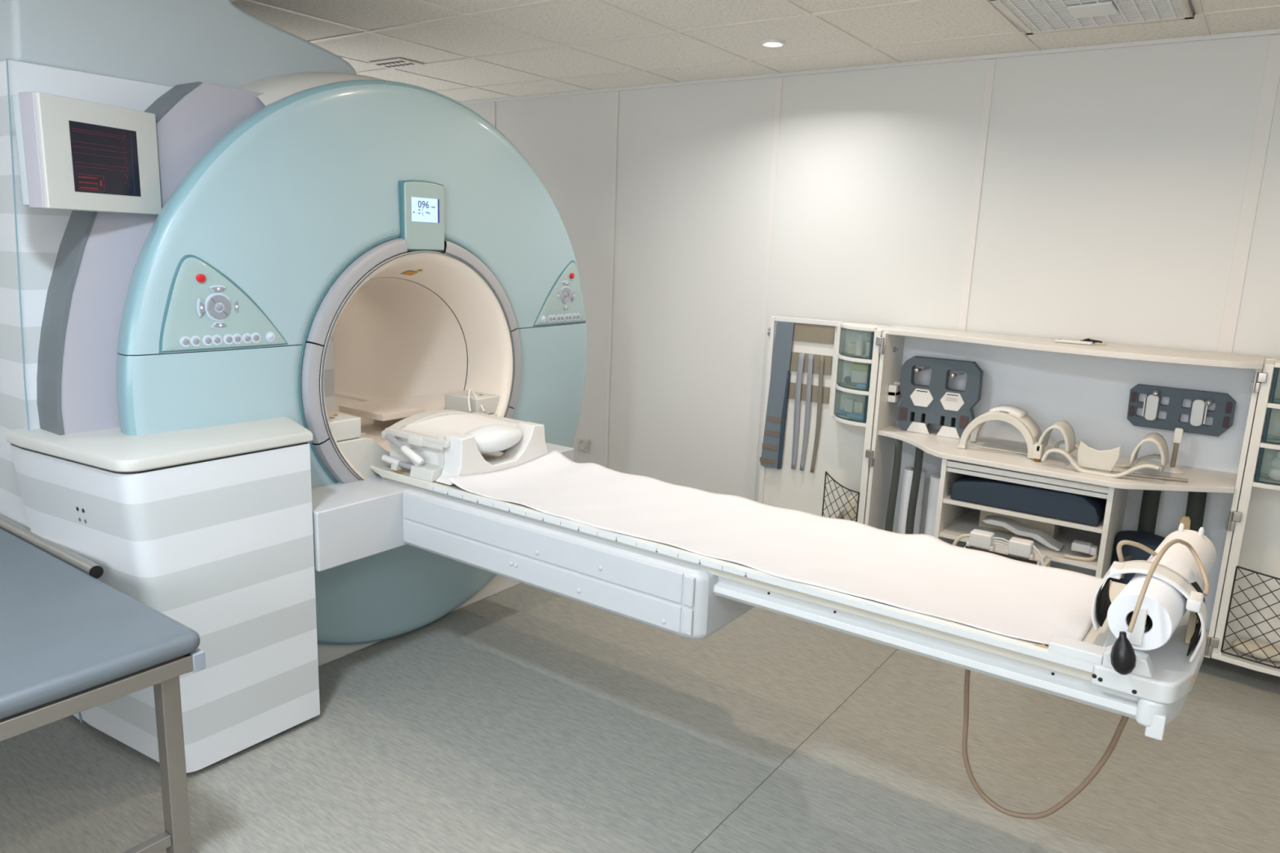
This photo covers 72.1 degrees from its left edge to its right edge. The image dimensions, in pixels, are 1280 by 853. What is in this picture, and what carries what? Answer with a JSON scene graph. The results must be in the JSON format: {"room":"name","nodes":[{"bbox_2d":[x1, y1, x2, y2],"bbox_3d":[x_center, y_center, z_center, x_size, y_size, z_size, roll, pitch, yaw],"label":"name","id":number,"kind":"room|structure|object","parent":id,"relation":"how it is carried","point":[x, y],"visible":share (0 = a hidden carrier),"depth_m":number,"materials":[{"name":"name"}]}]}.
{"room":"radiology room","nodes":[
{"label":"radiology room","id":0,"kind":"room"},
{"bbox_2d":[0,582,1279,852],"bbox_3d":[-0.669,1.238,2.016,8.400,0.080,6.700,10,14,34],"label":"floor","id":1,"kind":"structure","parent":0,"point":[522,717],"depth_m":2.80,"materials":[{"name":"tile"}]},
{"bbox_2d":[0,528,205,852],"bbox_3d":[-1.903,0.746,2.331,1.595,0.664,0.708,10,14,34],"label":"couch","id":2,"kind":"object","parent":1,"relation":"on","point":[72,642],"visible":1,"depth_m":2.09,"materials":[{"name":"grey leather"}]},
{"bbox_2d":[0,515,104,579],"bbox_3d":[-1.857,0.344,2.690,0.846,0.042,0.042,10,14,34],"label":"tube","id":3,"kind":"object","parent":2,"relation":"attached to","point":[77,561],"visible":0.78,"depth_m":2.57,"materials":[{"name":"metal"}]},
{"bbox_2d":[0,528,199,719],"bbox_3d":[-1.891,0.446,2.270,1.595,0.052,0.708,10,14,34],"label":"cushion","id":4,"kind":"object","parent":2,"relation":"on","point":[68,637],"depth_m":2.06,"materials":[{"name":"blue leather"}]},
{"bbox_2d":[0,0,586,773],"bbox_3d":[-1.488,-0.461,3.731,1.997,2.499,2.436,10,14,34],"label":"scanner","id":5,"kind":"object","parent":1,"relation":"on","point":[333,256],"visible":0.87,"depth_m":2.78,"materials":[{"name":"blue plastic"}]},
{"bbox_2d":[12,91,161,214],"bbox_3d":[-1.608,-0.767,2.513,0.212,0.295,0.378,6,12,16],"label":"monitor","id":6,"kind":"object","parent":5,"relation":"attached to","point":[74,154],"visible":0.99,"depth_m":2.42,"materials":[{"name":"plastic"}]},
{"bbox_2d":[311,442,1205,740],"bbox_3d":[0.161,0.394,2.771,2.728,0.282,1.285,10,14,34],"label":"table","id":7,"kind":"object","parent":5,"relation":"attached to","point":[668,588],"visible":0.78,"depth_m":2.48,"materials":[{"name":"plastic"}]},
{"bbox_2d":[381,389,525,482],"bbox_3d":[-0.693,0.021,3.378,0.434,0.223,0.582,10,14,34],"label":"coil","id":8,"kind":"object","parent":7,"relation":"on","point":[415,444],"visible":0.75,"depth_m":3.24,"materials":[{"name":"beige plastic"}]},
{"bbox_2d":[435,422,548,484],"bbox_3d":[-0.538,0.081,3.267,0.110,0.160,0.536,10,14,34],"label":"cradle","id":9,"kind":"object","parent":7,"relation":"on","point":[466,459],"visible":0.94,"depth_m":3.15,"materials":[{"name":"white plastic"}]},
{"bbox_2d":[464,424,522,453],"bbox_3d":[-0.553,0.046,3.264,0.150,0.100,0.296,10,14,34],"label":"pillow","id":10,"kind":"object","parent":9,"relation":"on","point":[491,438],"visible":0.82,"depth_m":3.21,"materials":[{"name":"white fabric"}]},
{"bbox_2d":[447,449,1111,644],"bbox_3d":[0.304,0.306,2.693,1.967,0.063,0.587,10,14,34],"label":"paper sheet","id":11,"kind":"object","parent":7,"relation":"on","point":[920,573],"visible":0.97,"depth_m":2.58,"materials":[{"name":"white paper"}]},
{"bbox_2d":[961,668,1128,818],"bbox_3d":[0.985,0.782,2.169,0.393,0.437,0.013,10,14,34],"label":"hose","id":12,"kind":"object","parent":7,"relation":"hanging from","point":[1122,724],"visible":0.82,"depth_m":2.21,"materials":[{"name":"beige rubber"}]},
{"bbox_2d":[1110,538,1209,675],"bbox_3d":[1.148,0.373,1.900,0.415,0.247,0.085,-8,15,-41],"label":"bulb","id":13,"kind":"object","parent":7,"relation":"hanging from","point":[1122,655],"visible":1,"depth_m":1.80,"materials":[{"name":"black rubber"}]},
{"bbox_2d":[1106,523,1216,650],"bbox_3d":[1.240,0.359,2.067,0.123,0.152,0.609,12,15,39],"label":"paper roll","id":14,"kind":"object","parent":7,"relation":"on","point":[1162,608],"visible":0.79,"depth_m":1.88,"materials":[{"name":"white paper"}]},
{"bbox_2d":[1091,555,1207,662],"bbox_3d":[1.183,0.394,2.031,0.222,0.176,0.279,10,14,34],"label":"headphones","id":15,"kind":"object","parent":14,"relation":"on","point":[1192,593],"visible":0.98,"depth_m":1.97,"materials":[{"name":"white plastic"}]},
{"bbox_2d":[1116,540,1157,578],"bbox_3d":[1.194,0.315,2.104,0.121,0.093,0.021,0,12,-10],"label":"tube","id":16,"kind":"object","parent":15,"relation":"on","point":[1122,543],"visible":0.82,"depth_m":2.09,"materials":[{"name":"beige plastic"}]},
{"bbox_2d":[758,315,1279,676],"bbox_3d":[1.694,0.231,3.809,2.787,1.192,0.564,10,14,34],"label":"storage cabinet","id":17,"kind":"object","parent":1,"relation":"on","point":[1087,387],"depth_m":3.79,"materials":[{"name":"white laminate"}]},
{"bbox_2d":[760,321,794,469],"bbox_3d":[0.720,-0.158,4.644,0.141,0.783,0.020,10,14,34],"label":"strap","id":18,"kind":"object","parent":17,"relation":"hanging from","point":[772,446],"visible":1,"depth_m":4.64,"materials":[{"name":"blue fabric"}]},
{"bbox_2d":[791,352,804,469],"bbox_3d":[0.821,-0.076,4.592,0.034,0.615,0.015,10,14,34],"label":"strap","id":19,"kind":"object","parent":17,"relation":"hanging from","point":[801,359],"visible":1,"depth_m":4.59,"materials":[{"name":"grey fabric"}]},
{"bbox_2d":[799,354,813,471],"bbox_3d":[0.865,-0.068,4.562,0.034,0.615,0.015,10,14,34],"label":"strap","id":20,"kind":"object","parent":17,"relation":"hanging from","point":[810,366],"visible":1,"depth_m":4.55,"materials":[{"name":"grey fabric"}]},
{"bbox_2d":[809,355,823,472],"bbox_3d":[0.915,-0.059,4.527,0.036,0.615,0.015,10,14,34],"label":"strap","id":21,"kind":"object","parent":17,"relation":"hanging from","point":[821,357],"visible":1,"depth_m":4.52,"materials":[{"name":"grey fabric"}]},
{"bbox_2d":[836,510,844,519],"bbox_3d":[1.032,0.533,4.439,0.108,0.240,0.067,10,14,34],"label":"crumpled paper","id":22,"kind":"object","parent":17,"relation":"on","point":[839,516],"visible":0.14,"depth_m":4.42,"materials":[{"name":"beige paper"}]},
{"bbox_2d":[836,409,848,414],"bbox_3d":[1.013,-0.072,4.396,0.060,0.022,0.040,10,14,34],"label":"cloth","id":23,"kind":"object","parent":17,"relation":"on","point":[840,411],"visible":0.98,"depth_m":4.38,"materials":[{"name":"blue fabric"}]},
{"bbox_2d":[844,376,851,383],"bbox_3d":[1.024,-0.231,4.335,0.036,0.036,0.036,10,14,34],"label":"ball","id":24,"kind":"object","parent":17,"relation":"on","point":[847,379],"visible":0.98,"depth_m":4.32,"materials":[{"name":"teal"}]},
{"bbox_2d":[832,414,866,426],"bbox_3d":[1.043,-0.034,4.343,0.220,0.018,0.193,10,14,34],"label":"shelf","id":25,"kind":"object","parent":17,"relation":"attached to","point":[844,419],"depth_m":4.27,"materials":[{"name":"white plastic"}]},
{"bbox_2d":[844,397,856,412],"bbox_3d":[1.041,-0.106,4.357,0.040,0.065,0.040,10,14,34],"label":"box","id":26,"kind":"object","parent":17,"relation":"on","point":[850,402],"visible":0.89,"depth_m":4.34,"materials":[{"name":"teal plastic"}]},
{"bbox_2d":[843,494,858,521],"bbox_3d":[1.056,0.444,4.380,0.090,0.220,0.060,10,14,34],"label":"crumpled paper","id":27,"kind":"object","parent":17,"relation":"in","point":[853,503],"visible":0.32,"depth_m":4.35,"materials":[{"name":"beige paper"}]},
{"bbox_2d":[847,342,855,354],"bbox_3d":[1.042,-0.384,4.313,0.040,0.054,0.030,10,14,34],"label":"box","id":28,"kind":"object","parent":17,"relation":"on","point":[851,346],"visible":0.76,"depth_m":4.30,"materials":[{"name":"white cardboard"}]},
{"bbox_2d":[835,384,869,395],"bbox_3d":[1.049,-0.184,4.312,0.220,0.018,0.193,10,14,34],"label":"shelf","id":29,"kind":"object","parent":17,"relation":"attached to","point":[851,388],"depth_m":4.25,"materials":[{"name":"white laminate"}]},
{"bbox_2d":[837,353,871,364],"bbox_3d":[1.054,-0.333,4.282,0.220,0.018,0.193,10,14,34],"label":"shelf","id":30,"kind":"object","parent":17,"relation":"attached to","point":[841,357],"depth_m":4.22,"materials":[{"name":"white laminate"}]},
{"bbox_2d":[846,413,866,419],"bbox_3d":[1.060,-0.049,4.284,0.110,0.028,0.060,10,14,34],"label":"bundle","id":31,"kind":"object","parent":17,"relation":"on","point":[854,415],"visible":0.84,"depth_m":4.27,"materials":[{"name":"blue plastic"}]},
{"bbox_2d":[853,400,864,413],"bbox_3d":[1.076,-0.095,4.309,0.045,0.055,0.040,10,14,34],"label":"box","id":32,"kind":"object","parent":31,"relation":"on","point":[859,406],"visible":0.79,"depth_m":4.29,"materials":[{"name":"white cardboard"}]},
{"bbox_2d":[854,334,863,355],"bbox_3d":[1.062,-0.395,4.260,0.036,0.100,0.036,10,14,34],"label":"bottle","id":33,"kind":"object","parent":17,"relation":"on","point":[860,342],"visible":1,"depth_m":4.25,"materials":[{"name":"white plastic"}]},
{"bbox_2d":[850,369,871,383],"bbox_3d":[1.080,-0.244,4.280,0.090,0.060,0.060,10,14,34],"label":"plastic tub","id":34,"kind":"object","parent":17,"relation":"in","point":[857,376],"visible":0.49,"depth_m":4.26,"materials":[{"name":"white plastic"}]},
{"bbox_2d":[851,362,871,371],"bbox_3d":[1.077,-0.288,4.268,0.095,0.030,0.050,10,14,34],"label":"sponge","id":35,"kind":"object","parent":34,"relation":"on","point":[860,366],"visible":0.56,"depth_m":4.25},
{"bbox_2d":[856,383,869,389],"bbox_3d":[1.068,-0.192,4.223,0.064,0.024,0.036,10,14,34],"label":"bundle","id":36,"kind":"object","parent":17,"relation":"on","point":[861,386],"visible":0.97,"depth_m":4.21,"materials":[{"name":"blue plastic"}]},
{"bbox_2d":[840,322,888,331],"bbox_3d":[1.060,-0.481,4.252,0.220,0.018,0.193,10,14,34],"label":"shelf","id":37,"kind":"object","parent":17,"relation":"attached to","point":[850,326],"depth_m":4.22,"materials":[{"name":"white laminate"}]},
{"bbox_2d":[865,341,873,356],"bbox_3d":[1.109,-0.373,4.235,0.030,0.069,0.040,10,14,34],"label":"box","id":38,"kind":"object","parent":17,"relation":"on","point":[868,345],"visible":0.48,"depth_m":4.22,"materials":[{"name":"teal plastic"}]},
{"bbox_2d":[884,439,902,532],"bbox_3d":[1.197,0.384,4.186,0.044,0.660,0.012,10,14,34],"label":"strap","id":39,"kind":"object","parent":17,"relation":"hanging from","point":[898,443],"visible":0.66,"depth_m":4.16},
{"bbox_2d":[897,466,926,533],"bbox_3d":[1.292,0.456,4.212,0.104,0.521,0.104,10,14,34],"label":"paper roll","id":40,"kind":"object","parent":17,"relation":"on","point":[908,471],"visible":0.41,"depth_m":4.16,"materials":[{"name":"white paper"}]},
{"bbox_2d":[905,446,923,533],"bbox_3d":[1.275,0.401,4.120,0.044,0.660,0.012,10,14,34],"label":"strap","id":41,"kind":"object","parent":17,"relation":"hanging from","point":[918,453],"visible":0.6,"depth_m":4.10,"materials":[{"name":"black fabric"}]},
{"bbox_2d":[924,473,940,536],"bbox_3d":[1.397,0.482,4.127,0.116,0.511,0.116,10,14,34],"label":"paper roll","id":42,"kind":"object","parent":17,"relation":"on","point":[935,479],"visible":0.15,"depth_m":4.08,"materials":[{"name":"white paper"}]},
{"bbox_2d":[896,355,983,439],"bbox_3d":[1.397,-0.138,4.118,0.368,0.359,0.060,10,14,34],"label":"coil","id":43,"kind":"object","parent":17,"relation":"on","point":[920,406],"visible":1,"depth_m":4.10,"materials":[{"name":"grey plastic"}]},
{"bbox_2d":[952,528,1050,567],"bbox_3d":[1.456,0.686,3.614,0.363,0.522,0.190,10,14,34],"label":"coil","id":44,"kind":"object","parent":17,"relation":"on","point":[1018,548],"visible":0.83,"depth_m":3.51,"materials":[{"name":"white plastic"}]},
{"bbox_2d":[978,510,1059,538],"bbox_3d":[1.680,0.415,3.897,0.310,0.094,0.120,10,14,34],"label":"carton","id":45,"kind":"object","parent":17,"relation":"on","point":[1052,530],"visible":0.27,"depth_m":3.83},
{"bbox_2d":[938,508,1102,570],"bbox_3d":[1.703,0.481,3.862,0.622,0.018,0.503,10,14,34],"label":"shelf","id":46,"kind":"object","parent":17,"relation":"attached to","point":[967,520],"depth_m":3.83,"materials":[{"name":"beige laminate"}]},
{"bbox_2d":[942,493,1104,533],"bbox_3d":[1.709,0.332,3.832,0.622,0.018,0.503,10,14,34],"label":"shelf","id":47,"kind":"object","parent":17,"relation":"attached to","point":[947,499],"depth_m":3.62,"materials":[{"name":"beige laminate"}]},
{"bbox_2d":[951,475,1106,526],"bbox_3d":[1.668,0.278,3.753,0.576,0.112,0.325,10,14,34],"label":"cushion","id":48,"kind":"object","parent":17,"relation":"on","point":[1057,504],"visible":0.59,"depth_m":3.61,"materials":[{"name":"blue fabric"}]},
{"bbox_2d":[1054,338,1093,345],"bbox_3d":[1.837,-0.359,3.727,0.145,0.013,0.034,10,14,34],"label":"remote","id":49,"kind":"object","parent":17,"relation":"on","point":[1055,340],"visible":1,"depth_m":3.71,"materials":[{"name":"white plastic"}]},
{"bbox_2d":[1064,540,1097,561],"bbox_3d":[1.790,0.506,3.563,0.113,0.060,0.092,10,14,34],"label":"plug","id":50,"kind":"object","parent":17,"relation":"on","point":[1077,545],"visible":1,"depth_m":3.55,"materials":[{"name":"white plastic"}]},
{"bbox_2d":[1080,337,1102,343],"bbox_3d":[1.918,-0.364,3.741,0.087,0.022,0.039,10,14,34],"label":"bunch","id":51,"kind":"object","parent":17,"relation":"on","point":[1094,341],"visible":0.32,"depth_m":3.73,"materials":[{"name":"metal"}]},
{"bbox_2d":[1094,342,1106,345],"bbox_3d":[1.938,-0.347,3.703,0.045,0.008,0.015,10,14,34],"label":"battery","id":52,"kind":"object","parent":17,"relation":"on","point":[1100,344],"visible":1,"depth_m":3.70,"materials":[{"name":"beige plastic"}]},
{"bbox_2d":[1110,530,1164,584],"bbox_3d":[2.075,0.653,3.677,0.210,0.407,0.210,10,14,34],"label":"bolster","id":53,"kind":"object","parent":17,"relation":"on","point":[1152,541],"visible":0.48,"depth_m":3.60,"materials":[{"name":"fabric"}]},
{"bbox_2d":[1137,489,1161,533],"bbox_3d":[2.159,0.507,3.765,0.072,0.660,0.012,10,14,34],"label":"strap","id":54,"kind":"object","parent":17,"relation":"hanging from","point":[1150,499],"visible":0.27,"depth_m":3.74,"materials":[{"name":"black fabric"}]},
{"bbox_2d":[1110,471,1188,482],"bbox_3d":[1.993,0.196,3.450,0.269,0.013,0.013,6,12,20],"label":"metal rod","id":55,"kind":"object","parent":17,"relation":"on","point":[1169,478],"visible":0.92,"depth_m":3.44,"materials":[{"name":"metal"}]},
{"bbox_2d":[1162,427,1184,473],"bbox_3d":[2.172,0.094,3.570,0.090,0.179,0.090,10,14,34],"label":"stand","id":56,"kind":"object","parent":17,"relation":"on","point":[1178,433],"visible":0.94,"depth_m":3.56,"materials":[{"name":"white plastic"}]},
{"bbox_2d":[1127,383,1235,436],"bbox_3d":[2.234,-0.067,3.644,0.378,0.177,0.046,10,14,34],"label":"coil","id":57,"kind":"object","parent":17,"relation":"attached to","point":[1223,415],"visible":0.99,"depth_m":3.64,"materials":[{"name":"grey plastic"}]},
{"bbox_2d":[1177,515,1191,530],"bbox_3d":[2.173,0.421,3.524,0.045,0.130,0.015,10,14,34],"label":"wooden stick","id":58,"kind":"object","parent":17,"relation":"in","point":[1185,520],"visible":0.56,"depth_m":3.51,"materials":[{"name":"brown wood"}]},
{"bbox_2d":[1185,491,1207,532],"bbox_3d":[2.289,0.531,3.675,0.072,0.660,0.012,10,14,34],"label":"strap","id":59,"kind":"object","parent":17,"relation":"hanging from","point":[1196,503],"visible":0.21,"depth_m":3.64,"materials":[{"name":"black fabric"}]},
{"bbox_2d":[1211,640,1279,676],"bbox_3d":[2.585,0.946,3.383,0.649,0.020,0.211,10,14,34],"label":"shelf","id":60,"kind":"object","parent":17,"relation":"attached to","point":[1228,655],"depth_m":3.44,"materials":[{"name":"white laminate"}]},
{"bbox_2d":[1231,639,1279,661],"bbox_3d":[2.450,0.882,3.470,0.200,0.056,0.120,10,14,34],"label":"folded cloth","id":61,"kind":"object","parent":17,"relation":"on","point":[1251,645],"visible":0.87,"depth_m":3.44,"materials":[{"name":"beige fabric"}]},
{"bbox_2d":[1252,473,1279,490],"bbox_3d":[2.468,0.223,3.352,0.220,0.018,0.193,10,14,34],"label":"shelf","id":62,"kind":"object","parent":17,"relation":"attached to","point":[1264,482],"depth_m":3.33,"materials":[{"name":"white laminate"}]},
{"bbox_2d":[1259,435,1279,449],"bbox_3d":[2.474,0.073,3.321,0.220,0.018,0.193,10,14,34],"label":"shelf","id":63,"kind":"object","parent":17,"relation":"attached to","point":[1272,442],"depth_m":3.31,"materials":[{"name":"white plastic"}]},
{"bbox_2d":[1266,397,1279,408],"bbox_3d":[2.480,-0.076,3.291,0.220,0.018,0.193,10,14,34],"label":"shelf","id":64,"kind":"object","parent":17,"relation":"attached to","point":[1274,402],"depth_m":3.27,"materials":[{"name":"white plastic"}]},
{"bbox_2d":[1267,449,1279,480],"bbox_3d":[2.463,0.151,3.321,0.145,0.125,0.056,10,14,34],"label":"bag","id":65,"kind":"object","parent":17,"relation":"on","point":[1273,473],"visible":1,"depth_m":3.34,"materials":[{"name":"blue"}]},
{"bbox_2d":[1274,359,1279,368],"bbox_3d":[2.486,-0.224,3.261,0.220,0.018,0.193,10,14,34],"label":"shelf","id":66,"kind":"object","parent":17,"relation":"attached to","point":[1277,362],"depth_m":3.25,"materials":[{"name":"white laminate"}]},
{"bbox_2d":[231,0,1279,101],"bbox_3d":[-0.572,-1.288,1.500,8.400,0.080,6.700,10,14,34],"label":"ceiling","id":67,"kind":"structure","parent":0,"point":[567,22],"depth_m":3.76,"materials":[{"name":"tile"}]},
{"bbox_2d":[368,57,423,68],"bbox_3d":[-1.280,-1.904,4.616,0.250,0.010,0.160,10,14,34],"label":"ceiling vent","id":68,"kind":"object","parent":67,"relation":"in","point":[395,63],"visible":1,"depth_m":4.59,"materials":[{"name":"white metal"}]},
{"bbox_2d":[230,0,1279,97],"bbox_3d":[-0.579,-1.246,1.500,8.200,0.004,6.480,10,14,34],"label":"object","id":69,"kind":"structure","parent":67,"relation":"attached to","point":[1197,5],"depth_m":3.77,"materials":[{"name":"white metal"}]},
{"bbox_2d":[760,39,785,47],"bbox_3d":[0.581,-1.675,3.846,0.104,0.014,0.104,10,14,34],"label":"recessed light","id":70,"kind":"object","parent":67,"relation":"in","point":[766,42],"visible":1,"depth_m":3.83,"materials":[{"name":"white glass"}]},
{"bbox_2d":[989,0,1195,35],"bbox_3d":[1.599,-1.477,3.104,0.574,0.025,0.584,10,14,34],"label":"ceiling vent","id":71,"kind":"object","parent":67,"relation":"in","point":[1031,16],"visible":1,"depth_m":3.15,"materials":[{"name":"white plastic"}]},
{"bbox_2d":[463,34,1279,635],"bbox_3d":[1.301,-0.491,4.400,8.400,2.500,0.100,10,14,34],"label":"wall","id":72,"kind":"structure","parent":0,"point":[1113,181],"depth_m":4.29,"materials":[{"name":"white paint"}]},
{"bbox_2d":[491,102,495,127],"bbox_3d":[-0.992,-0.882,5.933,0.030,2.480,0.004,10,14,34],"label":"trim","id":73,"kind":"structure","parent":72,"relation":"attached to","point":[493,119],"depth_m":5.70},
{"bbox_2d":[577,436,588,451],"bbox_3d":[-0.366,0.115,5.646,0.084,0.084,0.015,10,14,34],"label":"wall socket","id":74,"kind":"object","parent":72,"relation":"attached to","point":[583,443],"visible":1,"depth_m":5.64,"materials":[{"name":"beige plastic"}]},
{"bbox_2d":[604,91,618,467],"bbox_3d":[-0.180,-0.735,5.369,0.026,2.480,0.004,10,14,34],"label":"trim","id":75,"kind":"structure","parent":72,"relation":"attached to","point":[616,98],"depth_m":5.33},
{"bbox_2d":[749,77,782,501],"bbox_3d":[0.673,-0.581,4.776,0.034,2.480,0.004,10,14,34],"label":"trim","id":76,"kind":"structure","parent":72,"relation":"attached to","point":[780,80],"depth_m":4.74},
{"bbox_2d":[457,28,1279,104],"bbox_3d":[1.313,-1.697,4.104,8.200,0.018,0.020,10,14,34],"label":"trim","id":77,"kind":"structure","parent":72,"relation":"attached to","point":[1273,31],"depth_m":4.09,"materials":[{"name":"white metal"}]},
{"bbox_2d":[957,58,995,331],"bbox_3d":[1.526,-0.427,4.183,0.036,2.480,0.004,10,14,34],"label":"trim","id":78,"kind":"structure","parent":72,"relation":"attached to","point":[990,68],"depth_m":4.05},
{"bbox_2d":[1216,35,1279,353],"bbox_3d":[2.379,-0.274,3.590,0.052,2.480,0.004,10,14,34],"label":"trim","id":79,"kind":"structure","parent":72,"relation":"attached to","point":[1270,82],"depth_m":3.46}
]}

